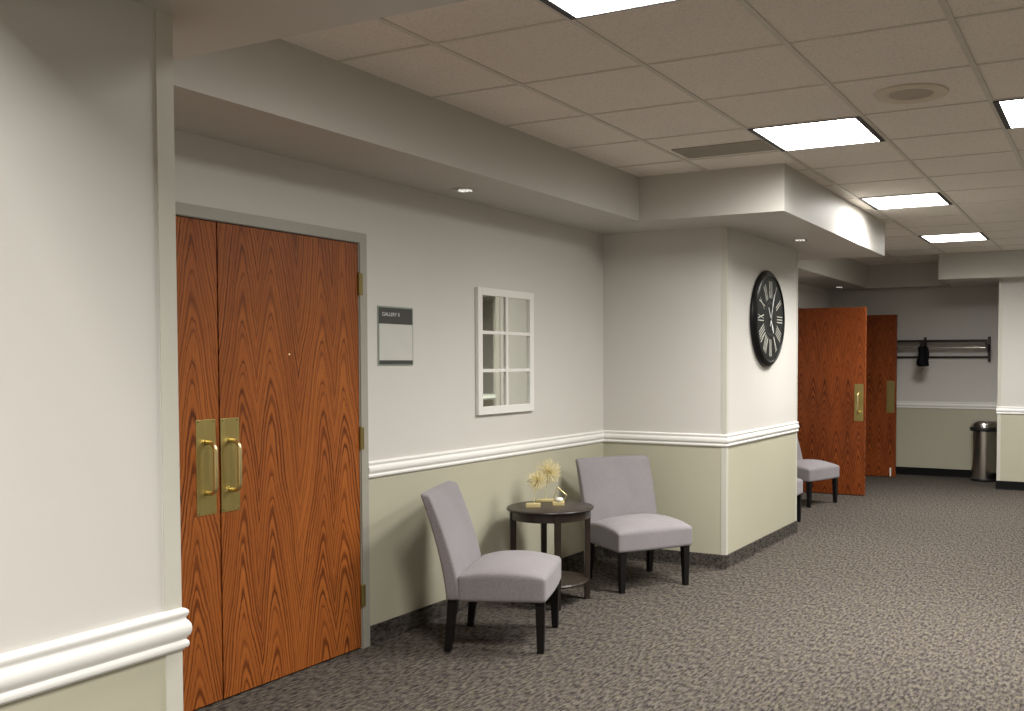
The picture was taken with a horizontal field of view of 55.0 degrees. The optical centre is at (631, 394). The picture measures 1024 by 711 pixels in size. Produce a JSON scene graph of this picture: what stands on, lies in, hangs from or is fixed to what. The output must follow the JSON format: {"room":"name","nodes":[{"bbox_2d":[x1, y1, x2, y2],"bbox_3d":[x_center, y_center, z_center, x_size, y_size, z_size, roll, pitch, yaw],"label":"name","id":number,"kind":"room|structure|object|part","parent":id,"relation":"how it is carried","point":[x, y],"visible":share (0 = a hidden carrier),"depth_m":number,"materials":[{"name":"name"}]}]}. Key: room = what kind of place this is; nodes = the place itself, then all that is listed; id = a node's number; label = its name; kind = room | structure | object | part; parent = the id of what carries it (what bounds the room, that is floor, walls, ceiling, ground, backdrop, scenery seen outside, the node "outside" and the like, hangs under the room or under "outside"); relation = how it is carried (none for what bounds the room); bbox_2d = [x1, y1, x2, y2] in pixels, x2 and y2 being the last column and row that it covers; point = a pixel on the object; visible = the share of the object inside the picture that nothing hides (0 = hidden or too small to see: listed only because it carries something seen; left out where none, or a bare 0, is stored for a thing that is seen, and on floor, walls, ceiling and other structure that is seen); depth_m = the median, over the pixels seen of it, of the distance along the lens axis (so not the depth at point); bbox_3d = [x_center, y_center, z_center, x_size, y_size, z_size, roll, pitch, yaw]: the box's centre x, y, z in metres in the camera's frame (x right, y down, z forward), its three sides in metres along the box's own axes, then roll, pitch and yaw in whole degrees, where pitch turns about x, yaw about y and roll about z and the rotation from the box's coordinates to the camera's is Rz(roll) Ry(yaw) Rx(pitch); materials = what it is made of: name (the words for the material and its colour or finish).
{"room":"lobby","nodes":[
{"label":"lobby","id":0,"kind":"room"},
{"bbox_2d":[0,0,165,710],"bbox_3d":[-2.713,0.096,0.338,1.683,2.701,4.568,1,2,27],"label":"wall","id":1,"kind":"structure","parent":0,"point":[81,503],"depth_m":1.81,"materials":[{"name":"grey paint"}]},
{"bbox_2d":[0,608,191,705],"bbox_3d":[-2.690,0.542,0.357,1.680,0.088,4.575,1,2,27],"label":"chair rail","id":2,"kind":"object","parent":1,"relation":"attached to","point":[30,671],"visible":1,"depth_m":1.83,"materials":[{"name":"white paint"}]},
{"bbox_2d":[154,9,182,710],"bbox_3d":[-0.960,0.258,2.002,0.039,2.062,0.039,1,2,27],"label":"guard","id":3,"kind":"object","parent":1,"relation":"attached to","point":[166,213],"visible":1,"depth_m":1.98,"materials":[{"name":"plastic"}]},
{"bbox_2d":[131,0,466,59],"bbox_3d":[0.617,-1.009,1.013,6.998,0.539,0.725,1,2,27],"label":"ceiling","id":4,"kind":"structure","parent":0,"point":[200,27],"depth_m":1.99,"materials":[{"name":"paint"}]},
{"bbox_2d":[174,129,602,625],"bbox_3d":[-1.326,-0.064,4.983,0.001,2.701,4.986,1,2,27],"label":"wall","id":5,"kind":"structure","parent":0,"point":[428,253],"depth_m":5.47,"materials":[{"name":"grey paint"}]},
{"bbox_2d":[176,216,222,710],"bbox_3d":[-1.940,0.303,3.744,0.112,2.038,0.872,1,2,27],"label":"door","id":6,"kind":"structure","parent":5,"relation":"in","point":[196,274],"depth_m":4.05,"materials":[{"name":"brown wood"}]},
{"bbox_3d":[-1.784,0.304,4.077,0.002,0.402,0.098,1,2,27],"label":"push plate","id":7,"kind":"part","parent":6,"relation":"part of","materials":[{"name":"gold metal"}]},
{"bbox_3d":[-1.753,0.307,4.062,0.064,0.232,0.019,1,2,27],"label":"pull handle","id":8,"kind":"part","parent":6,"relation":"part of","materials":[{"name":"gold metal"}]},
{"bbox_2d":[175,201,369,648],"bbox_3d":[-1.803,0.264,4.164,0.130,2.102,1.814,1,2,27],"label":"door frame","id":9,"kind":"structure","parent":5,"relation":"attached to","point":[185,209],"depth_m":4.89,"materials":[{"name":"paint"}]},
{"bbox_2d":[216,222,365,698],"bbox_3d":[-1.547,0.276,4.528,0.112,2.038,0.869,1,2,27],"label":"door","id":10,"kind":"structure","parent":5,"relation":"in","point":[293,595],"depth_m":4.47,"materials":[{"name":"brown wood"}]},
{"bbox_3d":[-1.729,0.300,4.188,0.002,0.402,0.098,1,2,27],"label":"push plate","id":11,"kind":"part","parent":10,"relation":"part of","materials":[{"name":"gold metal"}]},
{"bbox_3d":[-1.698,0.303,4.173,0.064,0.232,0.019,1,2,27],"label":"pull handle","id":12,"kind":"part","parent":10,"relation":"part of","materials":[{"name":"gold metal"}]},
{"bbox_2d":[377,305,412,364],"bbox_3d":[-1.242,-0.310,5.129,0.009,0.308,0.276,1,2,27],"label":"room sign","id":13,"kind":"object","parent":5,"relation":"attached to","point":[395,324],"visible":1,"depth_m":5.12,"materials":[{"name":"grey plastic"}]},
{"bbox_3d":[-1.242,-0.414,5.123,0.003,0.084,0.264,1,2,27],"label":"header panel","id":14,"kind":"part","parent":13,"relation":"part of","materials":[{"name":"grey plastic"}]},
{"bbox_2d":[475,287,533,414],"bbox_3d":[-0.780,-0.268,6.039,0.023,0.762,0.614,1,2,27],"label":"mirror","id":15,"kind":"object","parent":5,"relation":"attached to","point":[504,319],"visible":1,"depth_m":6.02,"materials":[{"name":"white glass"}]},
{"bbox_2d":[483,295,527,406],"bbox_3d":[-0.785,-0.269,6.041,0.006,0.722,0.574,1,2,27],"label":"mirror glass","id":16,"kind":"object","parent":15,"relation":"attached to","point":[505,317],"depth_m":6.03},
{"bbox_2d":[369,421,798,478],"bbox_3d":[0.573,0.291,7.681,0.991,0.088,6.598,1,2,27],"label":"chair rail","id":17,"kind":"object","parent":5,"relation":"attached to","point":[392,466],"visible":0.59,"depth_m":6.63,"materials":[{"name":"white paint"}]},
{"bbox_2d":[370,521,797,645],"bbox_3d":[0.572,1.144,7.711,0.988,0.100,6.598,1,2,27],"label":"baseboard","id":18,"kind":"structure","parent":5,"relation":"attached to","point":[380,632],"depth_m":6.87,"materials":[{"name":"carpet"}]},
{"bbox_2d":[173,39,638,225],"bbox_3d":[-1.141,-1.251,4.703,0.542,0.308,4.259,1,2,27],"label":"ceiling","id":19,"kind":"structure","parent":0,"point":[281,97],"depth_m":4.33,"materials":[{"name":"paint"}]},
{"bbox_2d":[451,187,479,192],"bbox_3d":[-0.907,-1.113,5.301,0.156,0.008,0.156,1,2,27],"label":"recessed light","id":20,"kind":"object","parent":19,"relation":"in","point":[461,189],"visible":1,"depth_m":5.29,"materials":[{"name":"plastic"}]},
{"bbox_2d":[193,474,1023,710],"bbox_3d":[1.330,1.288,4.973,9.200,0.001,16.400,1,2,27],"label":"floor","id":21,"kind":"structure","parent":0,"point":[906,593],"depth_m":5.15,"materials":[{"name":"carpet"}]},
{"bbox_2d":[421,481,560,653],"bbox_3d":[-0.715,0.882,5.104,0.638,0.803,0.552,0,2,4],"label":"slipper chair","id":22,"kind":"object","parent":21,"relation":"on","point":[512,576],"visible":1,"depth_m":4.87,"materials":[{"name":"grey fabric"}]},
{"bbox_3d":[-0.932,0.750,5.115,0.202,0.539,0.552,0,2,4],"label":"backrest","id":23,"kind":"part","parent":22,"relation":"part of","materials":[{"name":"grey fabric"}]},
{"bbox_3d":[-0.905,1.153,4.894,0.068,0.275,0.048,0,2,4],"label":"leg","id":24,"kind":"part","parent":22,"relation":"part of","materials":[{"name":"black paint"}]},
{"bbox_3d":[-0.871,1.137,5.357,0.068,0.275,0.048,0,2,4],"label":"leg","id":25,"kind":"part","parent":22,"relation":"part of","materials":[{"name":"black paint"}]},
{"bbox_2d":[458,550,560,602],"bbox_3d":[-0.622,0.930,5.098,0.453,0.191,0.552,0,2,4],"label":"seat cushion","id":26,"kind":"object","parent":22,"relation":"on","point":[512,576],"depth_m":4.84,"materials":[{"name":"grey fabric"}]},
{"bbox_3d":[-0.455,1.154,4.861,0.048,0.275,0.048,0,2,4],"label":"leg","id":27,"kind":"part","parent":22,"relation":"part of","materials":[{"name":"black paint"}]},
{"bbox_3d":[-0.421,1.138,5.324,0.048,0.275,0.048,0,2,4],"label":"leg","id":28,"kind":"part","parent":22,"relation":"part of","materials":[{"name":"black paint"}]},
{"bbox_2d":[506,500,593,610],"bbox_3d":[-0.493,0.965,5.912,0.530,0.581,0.530,-1,2,-15],"label":"side table","id":29,"kind":"object","parent":21,"relation":"on","point":[572,511],"visible":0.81,"depth_m":5.82,"materials":[{"name":"brown wood"}]},
{"bbox_3d":[-0.713,0.976,5.851,0.037,0.564,0.037,-1,2,-15],"label":"leg","id":30,"kind":"part","parent":29,"relation":"part of","materials":[{"name":"brown wood"}]},
{"bbox_2d":[526,471,546,507],"bbox_3d":[-0.572,0.565,5.857,0.127,0.221,0.126,0,2,-4],"label":"starburst sculpture","id":31,"kind":"object","parent":29,"relation":"on","point":[536,480],"visible":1,"depth_m":5.84,"materials":[{"name":"gold metal"}]},
{"bbox_3d":[-0.553,0.966,6.131,0.037,0.564,0.037,-1,2,-15],"label":"leg","id":32,"kind":"part","parent":29,"relation":"part of","materials":[{"name":"brown wood"}]},
{"bbox_2d":[534,458,560,501],"bbox_3d":[-0.522,0.531,6.088,0.171,0.273,0.168,0,2,-4],"label":"starburst sculpture","id":33,"kind":"object","parent":29,"relation":"on","point":[547,471],"visible":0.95,"depth_m":6.08,"materials":[{"name":"gold metal"}]},
{"bbox_3d":[-0.432,0.981,5.692,0.037,0.564,0.037,-1,2,-15],"label":"leg","id":34,"kind":"part","parent":29,"relation":"part of","materials":[{"name":"brown wood"}]},
{"bbox_2d":[553,487,566,505],"bbox_3d":[-0.437,0.617,5.936,0.088,0.112,0.052,0,2,-4],"label":"ornament","id":35,"kind":"object","parent":29,"relation":"on","point":[559,501],"visible":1,"depth_m":5.92,"materials":[{"name":"gold metal"}]},
{"bbox_2d":[561,571,587,588],"bbox_3d":[-0.493,1.126,5.917,0.458,0.016,0.458,-1,2,-15],"label":"shelf","id":36,"kind":"object","parent":29,"relation":"attached to","point":[569,579],"depth_m":5.89,"materials":[{"name":"brown wood"}]},
{"bbox_3d":[-0.273,0.972,5.972,0.037,0.564,0.037,-1,2,-15],"label":"leg","id":37,"kind":"part","parent":29,"relation":"part of","materials":[{"name":"brown wood"}]},
{"bbox_2d":[575,455,691,593],"bbox_3d":[0.011,0.835,6.465,0.552,0.803,0.638,-1,2,-29],"label":"slipper chair","id":38,"kind":"object","parent":21,"relation":"on","point":[625,518],"visible":0.91,"depth_m":6.51,"materials":[{"name":"grey fabric"}]},
{"bbox_3d":[-0.277,1.097,6.514,0.048,0.275,0.068,-1,2,-29],"label":"leg","id":39,"kind":"part","parent":38,"relation":"part of","materials":[{"name":"black paint"}]},
{"bbox_3d":[-0.095,0.697,6.652,0.552,0.539,0.202,-1,2,-29],"label":"backrest","id":40,"kind":"part","parent":38,"relation":"part of","materials":[{"name":"grey fabric"}]},
{"bbox_3d":[-0.059,1.111,6.120,0.048,0.275,0.048,-1,2,-29],"label":"leg","id":41,"kind":"part","parent":38,"relation":"part of","materials":[{"name":"black paint"}]},
{"bbox_2d":[590,514,691,552],"bbox_3d":[0.055,0.886,6.386,0.552,0.191,0.453,-1,2,-29],"label":"seat cushion","id":42,"kind":"object","parent":38,"relation":"on","point":[619,533],"depth_m":6.23,"materials":[{"name":"grey fabric"}]},
{"bbox_3d":[0.130,1.090,6.739,0.048,0.275,0.068,-1,2,-29],"label":"leg","id":43,"kind":"part","parent":38,"relation":"part of","materials":[{"name":"black paint"}]},
{"bbox_3d":[0.348,1.103,6.344,0.048,0.275,0.048,-1,2,-29],"label":"leg","id":44,"kind":"part","parent":38,"relation":"part of","materials":[{"name":"black paint"}]},
{"bbox_2d":[603,227,796,554],"bbox_3d":[0.600,-0.158,7.738,0.974,2.701,1.667,1,2,27],"label":"wall pier","id":45,"kind":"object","parent":21,"relation":"on","point":[662,290],"visible":0.77,"depth_m":7.03,"materials":[{"name":"grey paint"}]},
{"bbox_2d":[721,226,728,554],"bbox_3d":[0.654,-0.022,6.801,0.039,2.293,0.039,1,2,27],"label":"guard","id":46,"kind":"object","parent":45,"relation":"attached to","point":[725,230],"visible":1,"depth_m":6.79,"materials":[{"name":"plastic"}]},
{"bbox_2d":[750,270,784,366],"bbox_3d":[1.061,-0.586,7.495,0.050,0.744,0.744,1,2,27],"label":"wall clock","id":47,"kind":"object","parent":45,"relation":"attached to","point":[767,311],"visible":1,"depth_m":7.42,"materials":[{"name":"black paint"}]},
{"bbox_2d":[795,251,797,520],"bbox_3d":[1.390,-0.072,8.262,0.033,2.293,0.033,1,2,27],"label":"guard","id":48,"kind":"object","parent":45,"relation":"attached to","point":[797,251],"visible":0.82,"depth_m":8.25,"materials":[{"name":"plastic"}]},
{"bbox_2d":[797,478,802,521],"bbox_3d":[1.164,0.757,8.736,0.638,0.803,0.552,1,2,27],"label":"slipper chair","id":49,"kind":"object","parent":21,"relation":"on","point":[799,481],"visible":0.04,"depth_m":8.80,"materials":[{"name":"grey fabric"}]},
{"bbox_3d":[1.516,1.018,8.828,0.048,0.275,0.048,1,2,27],"label":"leg","id":50,"kind":"part","parent":49,"relation":"part of","materials":[{"name":"black paint"}]},
{"bbox_2d":[797,478,802,495],"bbox_3d":[1.247,0.807,8.696,0.453,0.191,0.552,1,2,27],"label":"seat cushion","id":51,"kind":"object","parent":49,"relation":"on","point":[799,481],"depth_m":8.74,"materials":[{"name":"grey fabric"}]},
{"bbox_2d":[797,438,838,507],"bbox_3d":[1.740,0.712,10.056,0.638,0.803,0.552,2,3,45],"label":"slipper chair","id":52,"kind":"object","parent":21,"relation":"on","point":[809,471],"visible":0.48,"depth_m":9.80,"materials":[{"name":"grey fabric"}]},
{"bbox_3d":[1.584,0.575,10.204,0.202,0.539,0.552,2,3,45],"label":"backrest","id":53,"kind":"part","parent":52,"relation":"part of","materials":[{"name":"grey fabric"}]},
{"bbox_3d":[1.774,0.988,9.705,0.048,0.275,0.048,2,3,45],"label":"leg","id":54,"kind":"part","parent":52,"relation":"part of","materials":[{"name":"black paint"}]},
{"bbox_2d":[797,459,838,481],"bbox_3d":[1.806,0.762,9.992,0.453,0.191,0.552,2,3,45],"label":"seat cushion","id":55,"kind":"object","parent":52,"relation":"on","point":[808,470],"depth_m":9.79,"materials":[{"name":"grey fabric"}]},
{"bbox_3d":[2.100,0.977,10.036,0.048,0.275,0.048,2,3,45],"label":"leg","id":56,"kind":"part","parent":52,"relation":"part of","materials":[{"name":"black paint"}]},
{"bbox_2d":[797,307,866,494],"bbox_3d":[2.107,0.065,10.690,0.916,2.037,0.112,1,2,27],"label":"door","id":57,"kind":"structure","parent":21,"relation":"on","point":[831,391],"depth_m":10.64,"materials":[{"name":"brown wood"}]},
{"bbox_3d":[2.446,0.086,10.493,0.019,0.232,0.064,1,2,27],"label":"pull handle","id":58,"kind":"part","parent":57,"relation":"part of","materials":[{"name":"gold metal"}]},
{"bbox_3d":[2.462,0.083,10.524,0.098,0.402,0.002,1,2,27],"label":"push plate","id":59,"kind":"part","parent":57,"relation":"part of","materials":[{"name":"gold metal"}]},
{"bbox_2d":[970,419,996,481],"bbox_3d":[4.314,0.674,11.883,0.344,0.751,0.344,1,2,27],"label":"trash can","id":60,"kind":"object","parent":21,"relation":"on","point":[983,431],"visible":0.87,"depth_m":11.75,"materials":[{"name":"silver metal"}]},
{"bbox_3d":[4.314,0.346,11.872,0.320,0.094,0.320,1,2,27],"label":"lid","id":61,"kind":"part","parent":60,"relation":"part of","materials":[{"name":"metal"}]},
{"bbox_2d":[1000,278,1023,481],"bbox_3d":[6.541,-0.250,10.422,4.807,2.701,1.000,1,2,27],"label":"wall pier","id":62,"kind":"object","parent":21,"relation":"on","point":[1012,372],"visible":0.64,"depth_m":10.98,"materials":[{"name":"grey paint"}]},
{"bbox_2d":[996,279,1002,480],"bbox_3d":[4.191,-0.168,11.062,0.039,2.293,0.039,1,2,27],"label":"guard","id":63,"kind":"object","parent":62,"relation":"attached to","point":[1000,280],"visible":1,"depth_m":11.04,"materials":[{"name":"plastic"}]},
{"bbox_2d":[996,481,1023,490],"bbox_3d":[4.981,1.024,11.217,1.371,0.100,0.974,1,2,27],"label":"baseboard","id":64,"kind":"object","parent":62,"relation":"attached to","point":[1001,485],"visible":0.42,"depth_m":11.02,"materials":[{"name":"black rubber"}]},
{"bbox_2d":[996,406,1023,414],"bbox_3d":[4.979,0.170,11.188,1.374,0.088,0.977,1,2,27],"label":"chair rail","id":65,"kind":"object","parent":62,"relation":"attached to","point":[1000,409],"visible":0.79,"depth_m":11.00,"materials":[{"name":"white paint"}]},
{"bbox_2d":[280,0,1023,264],"bbox_3d":[2.125,-1.366,4.013,7.000,0.008,16.473,1,2,27],"label":"ceiling","id":66,"kind":"structure","parent":0,"point":[622,90],"depth_m":4.22,"materials":[{"name":"tile"}]},
{"bbox_2d":[540,0,678,19],"bbox_3d":[-0.083,-1.329,3.074,0.594,0.008,0.594,1,2,27],"label":"recessed light","id":67,"kind":"object","parent":66,"relation":"in","point":[571,9],"visible":1,"depth_m":3.34,"materials":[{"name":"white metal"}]},
{"bbox_2d":[671,140,778,158],"bbox_3d":[0.540,-1.415,5.612,0.566,0.011,0.250,1,2,27],"label":"ceiling vent","id":68,"kind":"object","parent":66,"relation":"in","point":[756,145],"visible":1,"depth_m":5.58,"materials":[{"name":"beige metal"}]},
{"bbox_2d":[570,163,884,259],"bbox_3d":[0.905,-1.353,7.667,1.545,0.308,2.897,1,2,27],"label":"ceiling soffit","id":69,"kind":"object","parent":66,"relation":"attached to","point":[775,203],"visible":0.64,"depth_m":6.45,"materials":[{"name":"paint"}]},
{"bbox_2d":[790,238,809,240],"bbox_3d":[1.295,-1.187,7.464,0.156,0.008,0.156,1,2,27],"label":"recessed light","id":70,"kind":"object","parent":69,"relation":"attached to","point":[798,239],"visible":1,"depth_m":7.44,"materials":[{"name":"white"}]},
{"bbox_2d":[747,116,884,151],"bbox_3d":[1.009,-1.404,5.253,0.594,0.008,0.594,1,2,27],"label":"recessed light","id":71,"kind":"object","parent":66,"relation":"in","point":[851,130],"visible":1,"depth_m":5.24,"materials":[{"name":"glowing white plastic diffuser"},{"name":"dark metal frame"}]},
{"bbox_2d":[859,192,952,209],"bbox_3d":[2.101,-1.479,7.432,0.594,0.008,0.594,1,2,27],"label":"recessed light","id":72,"kind":"object","parent":66,"relation":"in","point":[925,199],"visible":1,"depth_m":7.43,"materials":[{"name":"white plastic"}]},
{"bbox_2d":[874,83,948,103],"bbox_3d":[1.281,-1.376,4.451,0.330,0.010,0.330,1,2,27],"label":"ceiling speaker","id":73,"kind":"object","parent":66,"relation":"attached to","point":[912,93],"visible":1,"depth_m":4.43},
{"bbox_2d":[889,89,933,99],"bbox_3d":[1.281,-1.375,4.451,0.200,0.004,0.200,1,2,27],"label":"speaker grille","id":74,"kind":"object","parent":73,"relation":"attached to","point":[901,94],"depth_m":4.45,"materials":[{"name":"beige metal"}]},
{"bbox_2d":[918,232,989,242],"bbox_3d":[3.193,-1.554,9.611,0.594,0.008,0.594,1,2,27],"label":"recessed light","id":75,"kind":"object","parent":66,"relation":"in","point":[962,236],"visible":1,"depth_m":9.59,"materials":[{"name":"white plastic"}]},
{"bbox_2d":[993,98,1023,128],"bbox_3d":[2.099,-1.385,4.707,0.594,0.008,0.594,1,2,27],"label":"recessed light","id":76,"kind":"object","parent":66,"relation":"in","point":[1010,111],"visible":1,"depth_m":4.75,"materials":[{"name":"white plastic"}]},
{"bbox_2d":[798,283,831,307],"bbox_3d":[1.597,-0.264,10.813,0.001,2.701,4.729,1,2,27],"label":"wall","id":77,"kind":"structure","parent":0,"point":[809,296],"depth_m":12.13,"materials":[{"name":"grey paint"}]},
{"bbox_2d":[865,315,896,476],"bbox_3d":[2.931,0.004,12.444,0.916,2.037,0.130,1,2,27],"label":"door","id":78,"kind":"structure","parent":77,"relation":"in","point":[881,342],"depth_m":12.28,"materials":[{"name":"brown wood"}]},
{"bbox_3d":[3.259,0.025,12.226,0.098,0.402,0.002,1,2,27],"label":"push plate","id":79,"kind":"part","parent":78,"relation":"part of","materials":[{"name":"gold metal"}]},
{"bbox_2d":[798,250,1023,290],"bbox_3d":[4.888,-1.417,9.529,6.998,0.308,4.002,1,2,27],"label":"ceiling","id":80,"kind":"structure","parent":0,"point":[827,274],"depth_m":11.20,"materials":[{"name":"paint"}]},
{"bbox_2d":[832,285,998,469],"bbox_3d":[3.636,-0.319,12.435,2.193,2.701,0.001,1,2,27],"label":"wall","id":81,"kind":"structure","parent":0,"point":[925,437],"depth_m":12.30,"materials":[{"name":"grey paint"}]},
{"bbox_2d":[896,466,970,477],"bbox_3d":[3.633,0.981,12.474,2.193,0.100,0.014,1,2,27],"label":"baseboard","id":82,"kind":"structure","parent":81,"relation":"attached to","point":[960,473],"depth_m":12.37,"materials":[{"name":"black rubber"}]},
{"bbox_2d":[897,337,990,361],"bbox_3d":[3.601,-0.573,12.258,1.721,0.310,0.330,1,2,27],"label":"coat rack","id":83,"kind":"object","parent":81,"relation":"attached to","point":[987,341],"visible":0.57,"depth_m":12.04,"materials":[{"name":"black metal"}]},
{"bbox_2d":[916,346,928,366],"bbox_3d":[3.612,-0.478,12.047,0.128,0.255,0.145,0,2,-13],"label":"hangers","id":84,"kind":"object","parent":83,"relation":"hanging from","point":[923,351],"visible":1,"depth_m":12.02,"materials":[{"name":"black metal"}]},
{"bbox_3d":[3.553,-0.587,12.157,1.705,0.023,0.023,1,2,27],"label":"hanging rod","id":85,"kind":"part","parent":83,"relation":"part of","materials":[{"name":"metal"}]},
{"bbox_3d":[3.673,-0.480,12.401,1.705,0.024,0.017,1,2,27],"label":"wall rail","id":86,"kind":"part","parent":83,"relation":"part of","materials":[{"name":"grey metal"}]},
{"bbox_3d":[3.532,-0.673,12.117,1.720,0.022,0.022,1,2,27],"label":"shelf rod","id":87,"kind":"part","parent":83,"relation":"part of","materials":[{"name":"grey metal"}]},
{"bbox_2d":[897,401,996,409],"bbox_3d":[3.632,0.127,12.443,2.193,0.088,0.017,1,2,27],"label":"chair rail","id":88,"kind":"object","parent":81,"relation":"attached to","point":[900,404],"visible":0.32,"depth_m":12.26,"materials":[{"name":"white paint"}]}
]}

